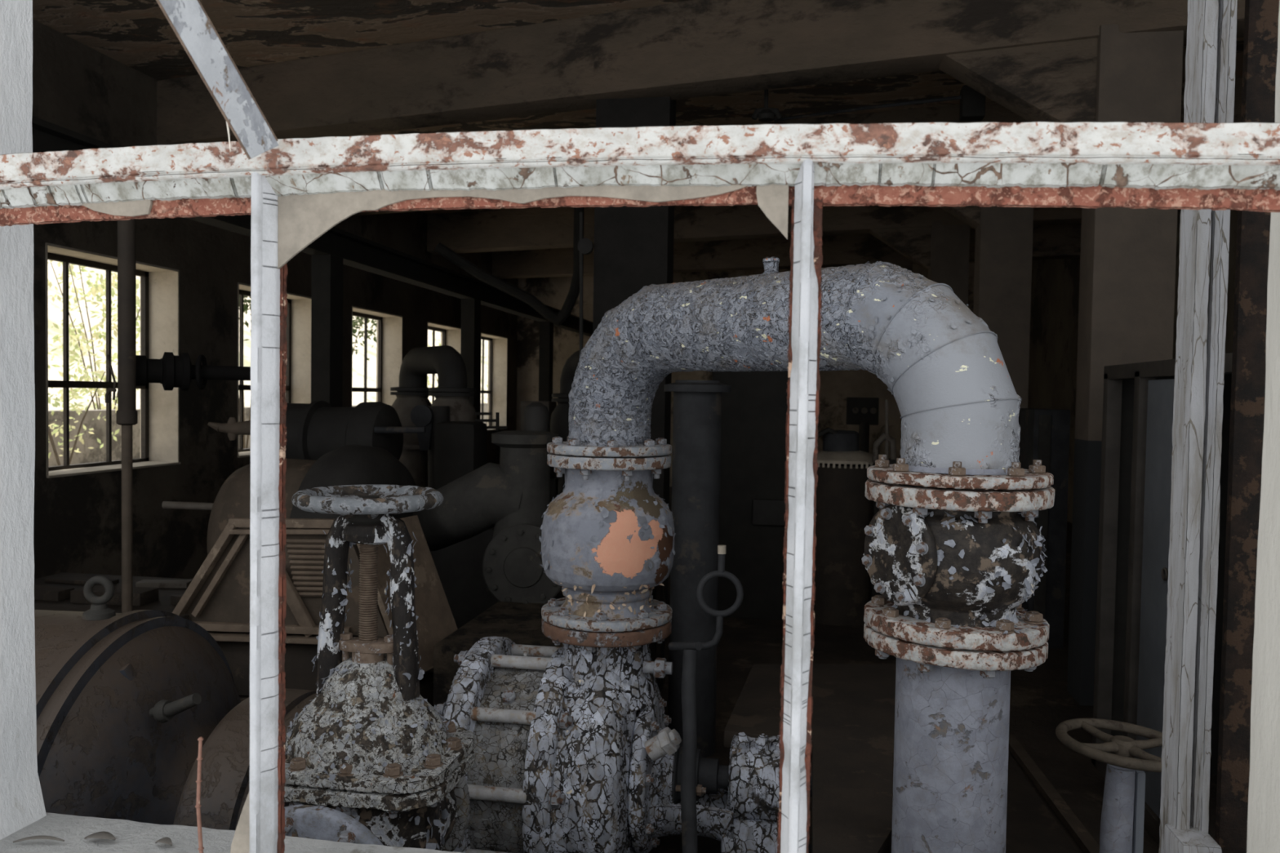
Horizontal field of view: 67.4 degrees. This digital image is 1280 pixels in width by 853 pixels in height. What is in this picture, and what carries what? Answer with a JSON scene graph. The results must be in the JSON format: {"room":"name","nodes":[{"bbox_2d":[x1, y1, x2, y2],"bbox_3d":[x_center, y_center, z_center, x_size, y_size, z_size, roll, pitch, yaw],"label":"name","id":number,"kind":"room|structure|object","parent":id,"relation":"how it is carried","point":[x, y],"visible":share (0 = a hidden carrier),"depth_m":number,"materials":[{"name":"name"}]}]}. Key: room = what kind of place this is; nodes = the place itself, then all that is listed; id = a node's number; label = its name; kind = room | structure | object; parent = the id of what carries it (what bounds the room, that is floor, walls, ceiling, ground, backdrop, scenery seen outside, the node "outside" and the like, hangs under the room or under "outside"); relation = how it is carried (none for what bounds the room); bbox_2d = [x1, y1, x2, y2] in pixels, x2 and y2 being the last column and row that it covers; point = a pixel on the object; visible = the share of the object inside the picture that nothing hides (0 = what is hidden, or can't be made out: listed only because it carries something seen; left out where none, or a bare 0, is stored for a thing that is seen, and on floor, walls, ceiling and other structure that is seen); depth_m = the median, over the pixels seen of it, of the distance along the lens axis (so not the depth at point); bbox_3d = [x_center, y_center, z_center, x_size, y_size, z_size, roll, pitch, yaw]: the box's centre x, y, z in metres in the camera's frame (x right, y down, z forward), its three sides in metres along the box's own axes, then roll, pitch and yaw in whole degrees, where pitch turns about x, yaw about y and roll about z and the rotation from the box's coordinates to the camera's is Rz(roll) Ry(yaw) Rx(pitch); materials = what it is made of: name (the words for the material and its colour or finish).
{"room":"abandoned pump room","nodes":[
{"label":"abandoned pump room","id":0,"kind":"room"},
{"bbox_2d":[0,0,46,839],"bbox_3d":[-0.920,-0.751,1.087,0.441,2.500,0.150,1,2,9],"label":"wall","id":1,"kind":"structure","parent":0,"point":[21,799],"depth_m":1.12,"materials":[{"name":"white paint"}]},
{"bbox_2d":[31,18,518,578],"bbox_3d":[-3.631,-0.775,9.710,0.340,4.000,15.980,1,2,9],"label":"wall","id":2,"kind":"structure","parent":0,"point":[77,87],"depth_m":7.76,"materials":[{"name":"paint"}]},
{"bbox_2d":[47,252,149,471],"bbox_3d":[-4.160,-0.469,7.201,0.040,1.551,1.376,1,2,9],"label":"window","id":3,"kind":"structure","parent":2,"relation":"in","point":[65,384],"depth_m":7.42,"materials":[{"name":"metal"}]},
{"bbox_2d":[45,242,181,478],"bbox_3d":[-4.042,-0.467,7.181,0.360,1.583,1.408,1,2,9],"label":"window reveal","id":4,"kind":"structure","parent":2,"relation":"in","point":[163,282],"depth_m":7.84,"materials":[{"name":"paint"}]},
{"bbox_2d":[238,289,291,452],"bbox_3d":[-3.796,-0.536,9.410,0.040,1.551,1.376,1,2,9],"label":"window","id":5,"kind":"structure","parent":2,"relation":"in","point":[242,387],"depth_m":9.24,"materials":[{"name":"metal"}]},
{"bbox_2d":[237,282,311,457],"bbox_3d":[-3.678,-0.533,9.391,0.360,1.583,1.408,1,2,9],"label":"window reveal","id":6,"kind":"structure","parent":2,"relation":"in","point":[300,304],"depth_m":10.05,"materials":[{"name":"paint"}]},
{"bbox_2d":[351,311,382,402],"bbox_3d":[-3.433,-0.602,11.619,0.040,1.551,1.376,1,2,9],"label":"window","id":7,"kind":"structure","parent":2,"relation":"in","point":[365,389],"depth_m":12.00,"materials":[{"name":"metal"}]},
{"bbox_2d":[351,306,402,407],"bbox_3d":[-3.314,-0.599,11.600,0.360,1.583,1.408,1,2,9],"label":"window reveal","id":8,"kind":"structure","parent":2,"relation":"in","point":[392,350],"depth_m":12.26,"materials":[{"name":"paint"}]},
{"bbox_2d":[427,325,445,404],"bbox_3d":[-3.069,-0.668,13.829,0.040,1.551,1.376,1,2,9],"label":"window","id":9,"kind":"structure","parent":2,"relation":"in","point":[433,329],"depth_m":14.06,"materials":[{"name":"metal"}]},
{"bbox_2d":[426,321,461,387],"bbox_3d":[-2.950,-0.666,13.809,0.360,1.583,1.408,1,2,9],"label":"window reveal","id":10,"kind":"structure","parent":2,"relation":"in","point":[453,335],"depth_m":14.45,"materials":[{"name":"paint"}]},
{"bbox_2d":[480,336,493,426],"bbox_3d":[-2.705,-0.735,16.038,0.040,1.551,1.376,1,2,9],"label":"window","id":11,"kind":"structure","parent":2,"relation":"in","point":[482,391],"depth_m":16.65,"materials":[{"name":"metal"}]},
{"bbox_2d":[480,332,507,431],"bbox_3d":[-2.587,-0.732,16.018,0.360,1.583,1.408,1,2,9],"label":"window reveal","id":12,"kind":"structure","parent":2,"relation":"in","point":[500,344],"depth_m":16.69,"materials":[{"name":"paint"}]},
{"bbox_2d":[32,0,1244,214],"bbox_3d":[0.774,-2.826,8.796,9.240,0.300,16.230,1,2,9],"label":"ceiling","id":13,"kind":"structure","parent":0,"point":[137,34],"depth_m":6.52,"materials":[{"name":"brown concrete"}]},
{"bbox_2d":[434,207,584,326],"bbox_3d":[-1.224,-1.826,8.983,1.396,1.756,0.115,1,2,0],"label":"pipe","id":14,"kind":"object","parent":13,"relation":"hanging from","point":[558,318],"visible":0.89,"depth_m":8.96,"materials":[{"name":"black metal"}]},
{"bbox_2d":[156,0,1244,144],"bbox_3d":[0.317,-2.068,5.984,9.101,1.047,0.292,2,2,22],"label":"ceiling beam","id":15,"kind":"structure","parent":13,"relation":"attached to","point":[1037,60],"depth_m":5.85,"materials":[{"name":"concrete"}]},
{"bbox_2d":[751,89,782,122],"bbox_3d":[0.822,-2.165,6.196,0.181,0.373,0.119,0,2,-29],"label":"pendant lamp","id":16,"kind":"object","parent":15,"relation":"hanging from","point":[766,114],"visible":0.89,"depth_m":6.18,"materials":[{"name":"black metal"}]},
{"bbox_2d":[426,204,1081,271],"bbox_3d":[1.218,-2.232,11.458,9.101,1.047,0.292,2,2,22],"label":"ceiling beam","id":17,"kind":"structure","parent":13,"relation":"attached to","point":[906,229],"depth_m":11.47,"materials":[{"name":"concrete"}]},
{"bbox_2d":[492,222,1081,279],"bbox_3d":[1.673,-2.315,14.220,9.101,1.047,0.292,2,2,22],"label":"ceiling beam","id":18,"kind":"structure","parent":13,"relation":"attached to","point":[1057,241],"depth_m":14.06,"materials":[{"name":"concrete"}]},
{"bbox_2d":[351,76,1242,229],"bbox_3d":[0.763,-2.150,8.697,9.101,1.047,0.292,2,2,22],"label":"ceiling beam","id":19,"kind":"structure","parent":13,"relation":"attached to","point":[970,215],"depth_m":7.85,"materials":[{"name":"concrete"}]},
{"bbox_2d":[191,486,1217,852],"bbox_3d":[0.709,1.419,8.985,9.250,0.200,16.130,1,2,9],"label":"floor","id":20,"kind":"structure","parent":0,"point":[1040,700],"depth_m":5.17,"materials":[{"name":"concrete"}]},
{"bbox_2d":[34,572,191,613],"bbox_3d":[-2.917,1.178,5.078,1.850,0.420,1.800,1,2,9],"label":"bench","id":21,"kind":"object","parent":20,"relation":"on","point":[163,603],"visible":0.1,"depth_m":5.57,"materials":[{"name":"brown metal"}]},
{"bbox_2d":[34,585,74,601],"bbox_3d":[-3.423,0.922,5.357,0.520,0.053,0.118,1,2,12],"label":"wooden plank","id":22,"kind":"object","parent":21,"relation":"on","point":[41,593],"visible":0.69,"depth_m":5.27,"materials":[{"name":"brown wood"}]},
{"bbox_2d":[34,603,90,611],"bbox_3d":[-2.949,0.943,4.854,0.402,0.060,0.158,1,2,2],"label":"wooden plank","id":23,"kind":"object","parent":21,"relation":"on","point":[50,606],"visible":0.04,"depth_m":4.85,"materials":[{"name":"brown wood"}]},
{"bbox_2d":[44,574,119,585],"bbox_3d":[-3.355,0.926,5.772,0.422,0.022,0.124,1,2,14],"label":"wooden plank","id":24,"kind":"object","parent":21,"relation":"on","point":[63,579],"visible":0.74,"depth_m":5.75,"materials":[{"name":"brown wood"}]},
{"bbox_2d":[70,585,158,606],"bbox_3d":[-2.881,0.926,5.268,0.408,0.069,0.164,1,2,7],"label":"wooden plank","id":25,"kind":"object","parent":21,"relation":"on","point":[142,596],"visible":0.73,"depth_m":5.21,"materials":[{"name":"brown wood"}]},
{"bbox_2d":[135,579,192,588],"bbox_3d":[-2.813,0.932,5.683,0.296,0.033,0.095,1,2,-2],"label":"wooden plank","id":26,"kind":"object","parent":21,"relation":"on","point":[161,584],"visible":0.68,"depth_m":5.64,"materials":[{"name":"brown wood"}]},
{"bbox_2d":[170,592,184,605],"bbox_3d":[-2.338,0.947,5.179,0.412,0.050,0.127,2,2,26],"label":"wooden plank","id":27,"kind":"object","parent":21,"relation":"on","point":[175,599],"visible":0.23,"depth_m":5.20,"materials":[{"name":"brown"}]},
{"bbox_2d":[105,218,137,613],"bbox_3d":[-2.845,0.255,3.890,2.075,2.345,0.141,2,2,21],"label":"pipe","id":28,"kind":"object","parent":20,"relation":"on","point":[126,414],"visible":0.68,"depth_m":3.54,"materials":[{"name":"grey metal"}]},
{"bbox_2d":[136,351,250,391],"bbox_3d":[-1.731,-0.213,3.765,0.548,0.148,0.154,0,2,-36],"label":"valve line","id":29,"kind":"object","parent":28,"relation":"attached to","point":[171,371],"visible":0.94,"depth_m":3.68,"materials":[{"name":"black metal"}]},
{"bbox_2d":[34,575,247,825],"bbox_3d":[-1.569,0.919,2.239,1.369,1.159,0.936,1,2,9],"label":"motor","id":30,"kind":"object","parent":20,"relation":"on","point":[124,701],"visible":0.61,"depth_m":2.03,"materials":[{"name":"brown metal"}]},
{"bbox_2d":[173,688,318,830],"bbox_3d":[-0.797,1.055,2.129,0.316,0.927,0.570,1,2,9],"label":"guard","id":31,"kind":"object","parent":20,"relation":"on","point":[225,753],"visible":0.17,"depth_m":1.91,"materials":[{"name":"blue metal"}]},
{"bbox_2d":[161,417,415,555],"bbox_3d":[-1.653,0.687,4.600,1.000,1.474,0.940,1,2,9],"label":"industrial pump","id":32,"kind":"object","parent":20,"relation":"on","point":[349,464],"visible":0.26,"depth_m":4.30,"materials":[{"name":"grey metal"}]},
{"bbox_2d":[31,115,592,418],"bbox_3d":[-1.929,-0.157,9.844,0.160,2.810,14.400,1,2,9],"label":"rail","id":33,"kind":"object","parent":20,"relation":"on","point":[336,247],"visible":0.38,"depth_m":7.49,"materials":[{"name":"black metal"}]},
{"bbox_2d":[172,515,457,706],"bbox_3d":[-1.190,0.892,3.698,0.935,1.137,0.710,1,2,9],"label":"housing","id":34,"kind":"object","parent":20,"relation":"on","point":[217,598],"visible":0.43,"depth_m":3.48,"materials":[{"name":"brown metal"}]},
{"bbox_2d":[285,400,426,460],"bbox_3d":[-1.811,0.609,6.003,1.135,1.534,0.525,1,2,9],"label":"drum","id":35,"kind":"object","parent":20,"relation":"on","point":[316,428],"visible":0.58,"depth_m":5.84,"materials":[{"name":"metal"}]},
{"bbox_2d":[284,484,475,852],"bbox_3d":[-0.533,0.828,1.859,0.374,1.408,0.486,1,2,9],"label":"valve","id":36,"kind":"object","parent":20,"relation":"on","point":[369,760],"visible":0.94,"depth_m":1.79,"materials":[{"name":"paint"}]},
{"bbox_2d":[410,404,507,629],"bbox_3d":[-1.246,0.595,7.096,1.350,1.508,1.450,1,2,9],"label":"pump","id":37,"kind":"object","parent":20,"relation":"on","point":[455,449],"visible":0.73,"depth_m":6.42,"materials":[{"name":"grey metal"}]},
{"bbox_2d":[390,345,476,487],"bbox_3d":[-1.589,0.014,7.309,0.363,1.245,1.100,0,2,-36],"label":"pipe","id":38,"kind":"object","parent":37,"relation":"on","point":[451,391],"visible":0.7,"depth_m":7.26,"materials":[{"name":"metal"}]},
{"bbox_2d":[433,579,666,706],"bbox_3d":[-0.310,1.112,4.394,0.604,0.680,1.900,1,2,9],"label":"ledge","id":39,"kind":"object","parent":20,"relation":"on","point":[521,623],"visible":0.18,"depth_m":3.71,"materials":[{"name":"concrete"}]},
{"bbox_2d":[412,402,562,604],"bbox_3d":[-0.862,0.331,4.711,0.490,0.912,1.499,-1,3,-45],"label":"pump","id":40,"kind":"object","parent":39,"relation":"on","point":[512,496],"visible":0.77,"depth_m":4.37,"materials":[{"name":"grey metal"}]},
{"bbox_2d":[550,472,558,502],"bbox_3d":[-0.895,0.866,8.131,0.514,0.911,0.600,1,2,9],"label":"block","id":41,"kind":"object","parent":20,"relation":"on","point":[553,479],"visible":0.07,"depth_m":7.79,"materials":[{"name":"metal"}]},
{"bbox_2d":[520,400,556,474],"bbox_3d":[-0.862,0.093,8.113,0.247,0.614,0.279,1,2,9],"label":"switch box","id":42,"kind":"object","parent":41,"relation":"on","point":[551,406],"visible":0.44,"depth_m":8.02,"materials":[{"name":"black metal"}]},
{"bbox_2d":[550,350,579,495],"bbox_3d":[-0.306,0.386,7.270,0.371,1.945,1.201,0,2,-34],"label":"pipe","id":43,"kind":"object","parent":20,"relation":"on","point":[559,423],"visible":0.21,"depth_m":7.48,"materials":[{"name":"metal"}]},
{"bbox_2d":[433,618,812,852],"bbox_3d":[0.057,0.895,2.602,1.129,0.742,0.660,1,2,9],"label":"pump","id":44,"kind":"object","parent":20,"relation":"on","point":[575,752],"visible":0.82,"depth_m":2.44,"materials":[{"name":"grey paint"}]},
{"bbox_2d":[538,453,675,632],"bbox_3d":[-0.086,0.296,2.606,0.370,0.441,0.363,1,2,9],"label":"valve","id":45,"kind":"object","parent":44,"relation":"on","point":[607,539],"visible":0.93,"depth_m":2.48,"materials":[{"name":"paint"}]},
{"bbox_2d":[546,256,1053,489],"bbox_3d":[0.274,-0.148,2.227,0.342,0.474,1.352,-1,3,-44],"label":"pipe","id":46,"kind":"object","parent":45,"relation":"on","point":[946,373],"visible":0.98,"depth_m":1.94,"materials":[{"name":"grey metal"}]},
{"bbox_2d":[592,96,675,604],"bbox_3d":[-0.045,-0.598,6.341,0.480,3.980,0.300,1,2,9],"label":"column","id":47,"kind":"structure","parent":20,"relation":"on","point":[633,246],"depth_m":6.18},
{"bbox_2d":[577,212,593,353],"bbox_3d":[-0.356,-0.776,6.196,0.100,1.211,0.060,1,2,9],"label":"pipe","id":48,"kind":"object","parent":47,"relation":"hanging from","point":[584,246],"visible":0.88,"depth_m":6.19,"materials":[{"name":"metal"}]},
{"bbox_2d":[664,380,731,757],"bbox_3d":[0.245,0.629,4.319,0.300,1.669,0.300,1,2,9],"label":"standpipe","id":49,"kind":"object","parent":20,"relation":"on","point":[697,404],"visible":0.88,"depth_m":4.22,"materials":[{"name":"grey metal"}]},
{"bbox_2d":[668,545,743,852],"bbox_3d":[0.144,0.787,2.328,0.182,0.960,0.312,1,2,9],"label":"pipe","id":50,"kind":"object","parent":20,"relation":"on","point":[688,774],"visible":1,"depth_m":2.26,"materials":[{"name":"grey metal"}]},
{"bbox_2d":[724,664,896,852],"bbox_3d":[0.512,1.186,2.692,0.558,0.670,1.506,1,2,9],"label":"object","id":51,"kind":"structure","parent":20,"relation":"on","point":[853,715],"depth_m":2.63,"materials":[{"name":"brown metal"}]},
{"bbox_2d":[813,426,873,626],"bbox_3d":[1.476,0.699,7.011,0.616,1.392,0.616,1,2,9],"label":"machine","id":52,"kind":"object","parent":20,"relation":"on","point":[842,583],"visible":0.59,"depth_m":6.76,"materials":[{"name":"brown metal"}]},
{"bbox_2d":[845,397,879,453],"bbox_3d":[2.547,0.473,11.054,0.360,1.615,0.146,1,2,9],"label":"panel","id":53,"kind":"object","parent":20,"relation":"on","point":[862,411],"visible":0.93,"depth_m":11.00,"materials":[{"name":"metal"}]},
{"bbox_2d":[870,400,896,600],"bbox_3d":[1.680,0.613,6.647,0.167,1.595,0.133,1,2,9],"label":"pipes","id":54,"kind":"object","parent":20,"relation":"on","point":[885,437],"visible":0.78,"depth_m":6.59,"materials":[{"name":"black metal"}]},
{"bbox_2d":[927,221,969,306],"bbox_3d":[3.372,-0.468,10.609,0.400,3.550,0.250,1,2,9],"label":"column","id":55,"kind":"structure","parent":20,"relation":"on","point":[949,244],"depth_m":10.44,"materials":[{"name":"paint"}]},
{"bbox_2d":[863,622,1048,852],"bbox_3d":[0.605,0.973,1.899,0.340,1.151,0.340,0,2,-18],"label":"riser pipe","id":56,"kind":"object","parent":20,"relation":"on","point":[951,736],"visible":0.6,"depth_m":1.79,"materials":[{"name":"grey metal"}]},
{"bbox_2d":[861,479,1054,651],"bbox_3d":[0.613,0.256,1.876,0.355,0.288,0.348,1,2,9],"label":"valve","id":57,"kind":"object","parent":56,"relation":"on","point":[953,568],"visible":0.91,"depth_m":1.75,"materials":[{"name":"paint"}]},
{"bbox_2d":[973,205,1033,408],"bbox_3d":[2.937,-0.384,7.844,0.400,3.550,0.250,1,2,9],"label":"column","id":58,"kind":"structure","parent":20,"relation":"on","point":[1002,275],"depth_m":7.70,"materials":[{"name":"paint"}]},
{"bbox_2d":[1005,752,1077,852],"bbox_3d":[1.331,1.488,3.850,0.575,0.012,1.363,1,2,9],"label":"floor plate","id":59,"kind":"object","parent":20,"relation":"on","point":[1031,828],"visible":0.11,"depth_m":3.61,"materials":[{"name":"brown metal"}]},
{"bbox_2d":[1008,734,1099,852],"bbox_3d":[1.654,1.481,3.884,0.050,0.030,1.264,1,2,7],"label":"rail","id":60,"kind":"object","parent":20,"relation":"on","point":[1068,819],"visible":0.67,"depth_m":3.79,"materials":[{"name":"brown metal"}]},
{"bbox_2d":[1055,718,1162,852],"bbox_3d":[1.153,1.142,2.312,0.312,0.803,0.312,1,2,9],"label":"valve","id":61,"kind":"object","parent":20,"relation":"on","point":[1122,814],"visible":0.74,"depth_m":2.28,"materials":[{"name":"grey paint"}]},
{"bbox_2d":[1066,23,1183,706],"bbox_3d":[2.566,-0.301,5.099,0.400,3.550,0.250,1,2,9],"label":"column","id":62,"kind":"structure","parent":20,"relation":"on","point":[1128,255],"depth_m":4.97,"materials":[{"name":"paint"}]},
{"bbox_2d":[1091,352,1232,845],"bbox_3d":[2.175,0.642,3.458,0.560,1.760,1.490,1,2,9],"label":"tall cabinet","id":63,"kind":"object","parent":20,"relation":"on","point":[1138,397],"visible":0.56,"depth_m":3.81,"materials":[{"name":"black metal"}]},
{"bbox_2d":[1158,0,1237,852],"bbox_3d":[0.657,-0.176,1.115,0.043,3.500,0.096,1,2,9],"label":"window post","id":64,"kind":"object","parent":20,"relation":"on","point":[1211,26],"visible":0.92,"depth_m":1.12,"materials":[{"name":"paint"}]},
{"bbox_2d":[1214,0,1279,852],"bbox_3d":[0.755,-0.176,1.151,0.071,3.500,0.012,1,2,9],"label":"steel column","id":65,"kind":"structure","parent":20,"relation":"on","point":[1261,16],"depth_m":1.16,"materials":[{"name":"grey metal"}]},
{"bbox_2d":[515,262,974,486],"bbox_3d":[2.201,-0.910,16.695,8.900,4.000,0.300,1,2,9],"label":"wall","id":66,"kind":"structure","parent":0,"point":[836,386],"depth_m":16.77,"materials":[{"name":"paint"}]},
{"bbox_2d":[1027,208,1237,523],"bbox_3d":[5.145,-0.583,8.118,0.300,4.000,15.680,1,2,9],"label":"wall","id":67,"kind":"structure","parent":0,"point":[1055,284],"depth_m":13.40,"materials":[{"name":"paint"}]},
{"bbox_2d":[1246,0,1279,852],"bbox_3d":[0.807,-0.714,0.804,0.418,2.500,0.150,1,2,9],"label":"wall","id":68,"kind":"structure","parent":0,"point":[1264,794],"depth_m":0.91,"materials":[{"name":"white paint"}]},
{"bbox_3d":[-0.574,1.029,1.084,9.240,1.055,0.150,1,2,9],"label":"wall","id":69,"kind":"structure","parent":0,"visible":0},
{"bbox_2d":[0,812,462,852],"bbox_3d":[-0.091,0.502,0.933,1.380,0.033,0.262,1,2,9],"label":"window sill","id":70,"kind":"structure","parent":69,"relation":"on","point":[131,837],"depth_m":1.10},
{"bbox_2d":[13,835,64,843],"bbox_3d":[-0.679,0.467,1.084,0.055,0.006,0.008,1,2,-4],"label":"dry leaf","id":71,"kind":"object","parent":70,"relation":"on","point":[50,837],"visible":1,"depth_m":1.08,"materials":[{"name":"beige plant"}]},
{"bbox_2d":[84,831,115,840],"bbox_3d":[-0.614,0.467,1.092,0.036,0.006,0.016,1,2,9],"label":"dry leaf","id":72,"kind":"object","parent":70,"relation":"on","point":[103,835],"visible":1,"depth_m":1.09,"materials":[{"name":"beige plant"}]},
{"bbox_2d":[155,837,172,845],"bbox_3d":[-0.537,0.469,1.083,0.022,0.006,0.012,1,2,9],"label":"dry leaf","id":73,"kind":"object","parent":70,"relation":"on","point":[165,840],"visible":1,"depth_m":1.08,"materials":[{"name":"beige plant"}]},
{"bbox_2d":[195,737,204,852],"bbox_3d":[-0.435,0.395,0.949,0.012,0.178,0.008,1,2,9],"label":"dry twig","id":74,"kind":"object","parent":70,"relation":"on","point":[200,740],"visible":1,"depth_m":0.95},
{"bbox_2d":[0,121,1279,852],"bbox_3d":[-0.062,0.126,0.873,3.100,0.778,0.033,1,2,9],"label":"metal frame","id":75,"kind":"structure","parent":69,"relation":"in","point":[294,192],"depth_m":0.85,"materials":[{"name":"white metal"}]},
{"bbox_2d":[155,0,278,159],"bbox_3d":[-0.411,-0.416,0.760,0.026,0.368,0.261,3,3,44],"label":"stay","id":76,"kind":"object","parent":75,"relation":"attached to","point":[188,20],"visible":1,"depth_m":0.81,"materials":[{"name":"grey paint"}]},
{"label":"outside","id":77,"kind":"structure","parent":0,"visible":0},
{"bbox_2d":[47,259,488,410],"bbox_3d":[-20.316,-5.309,44.757,44.000,9.223,90.000,1,2,9],"label":"outdoor background","id":78,"kind":"structure","parent":77,"point":[55,316],"depth_m":24.96,"materials":[{"name":"white"}]},
{"bbox_2d":[48,387,57,404],"bbox_3d":[-5.426,-0.021,7.990,0.925,1.940,0.964,1,2,9],"label":"shrub","id":79,"kind":"object","parent":78,"relation":"on","point":[49,398],"visible":0.02,"depth_m":8.28,"materials":[{"name":"green plant"}]},
{"bbox_2d":[48,352,119,466],"bbox_3d":[-6.676,-0.109,11.107,1.153,1.486,1.255,-1,2,-39],"label":"shrub","id":80,"kind":"object","parent":78,"relation":"on","point":[55,404],"visible":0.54,"depth_m":11.22,"materials":[{"name":"green plant"}]},
{"bbox_2d":[47,260,140,409],"bbox_3d":[-9.102,-1.682,16.172,2.771,4.740,2.657,1,2,9],"label":"shrub","id":81,"kind":"object","parent":78,"relation":"on","point":[96,288],"visible":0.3,"depth_m":15.93,"materials":[{"name":"green plant"}]},
{"bbox_2d":[238,295,250,448],"bbox_3d":[-5.518,-1.415,13.328,1.659,3.985,1.698,0,2,-16],"label":"shrub","id":82,"kind":"object","parent":78,"relation":"on","point":[246,305],"visible":0.02,"depth_m":13.28,"materials":[{"name":"green plant"}]},
{"bbox_2d":[48,403,487,466],"bbox_3d":[-5.712,-0.090,23.244,0.400,0.880,36.000,1,2,9],"label":"wall","id":83,"kind":"structure","parent":78,"relation":"on","point":[86,455],"depth_m":12.71,"materials":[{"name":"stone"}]},
{"bbox_2d":[352,315,377,360],"bbox_3d":[-7.550,-1.938,23.964,2.983,4.274,3.084,-1,2,-40],"label":"shrub","id":84,"kind":"object","parent":78,"relation":"on","point":[355,322],"visible":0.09,"depth_m":24.06,"materials":[{"name":"green plant"}]},
{"bbox_2d":[427,332,487,403],"bbox_3d":[-6.308,-1.711,32.497,3.306,3.520,3.261,0,2,-19],"label":"shrub","id":85,"kind":"object","parent":78,"relation":"on","point":[428,383],"visible":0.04,"depth_m":32.34,"materials":[{"name":"green plant"}]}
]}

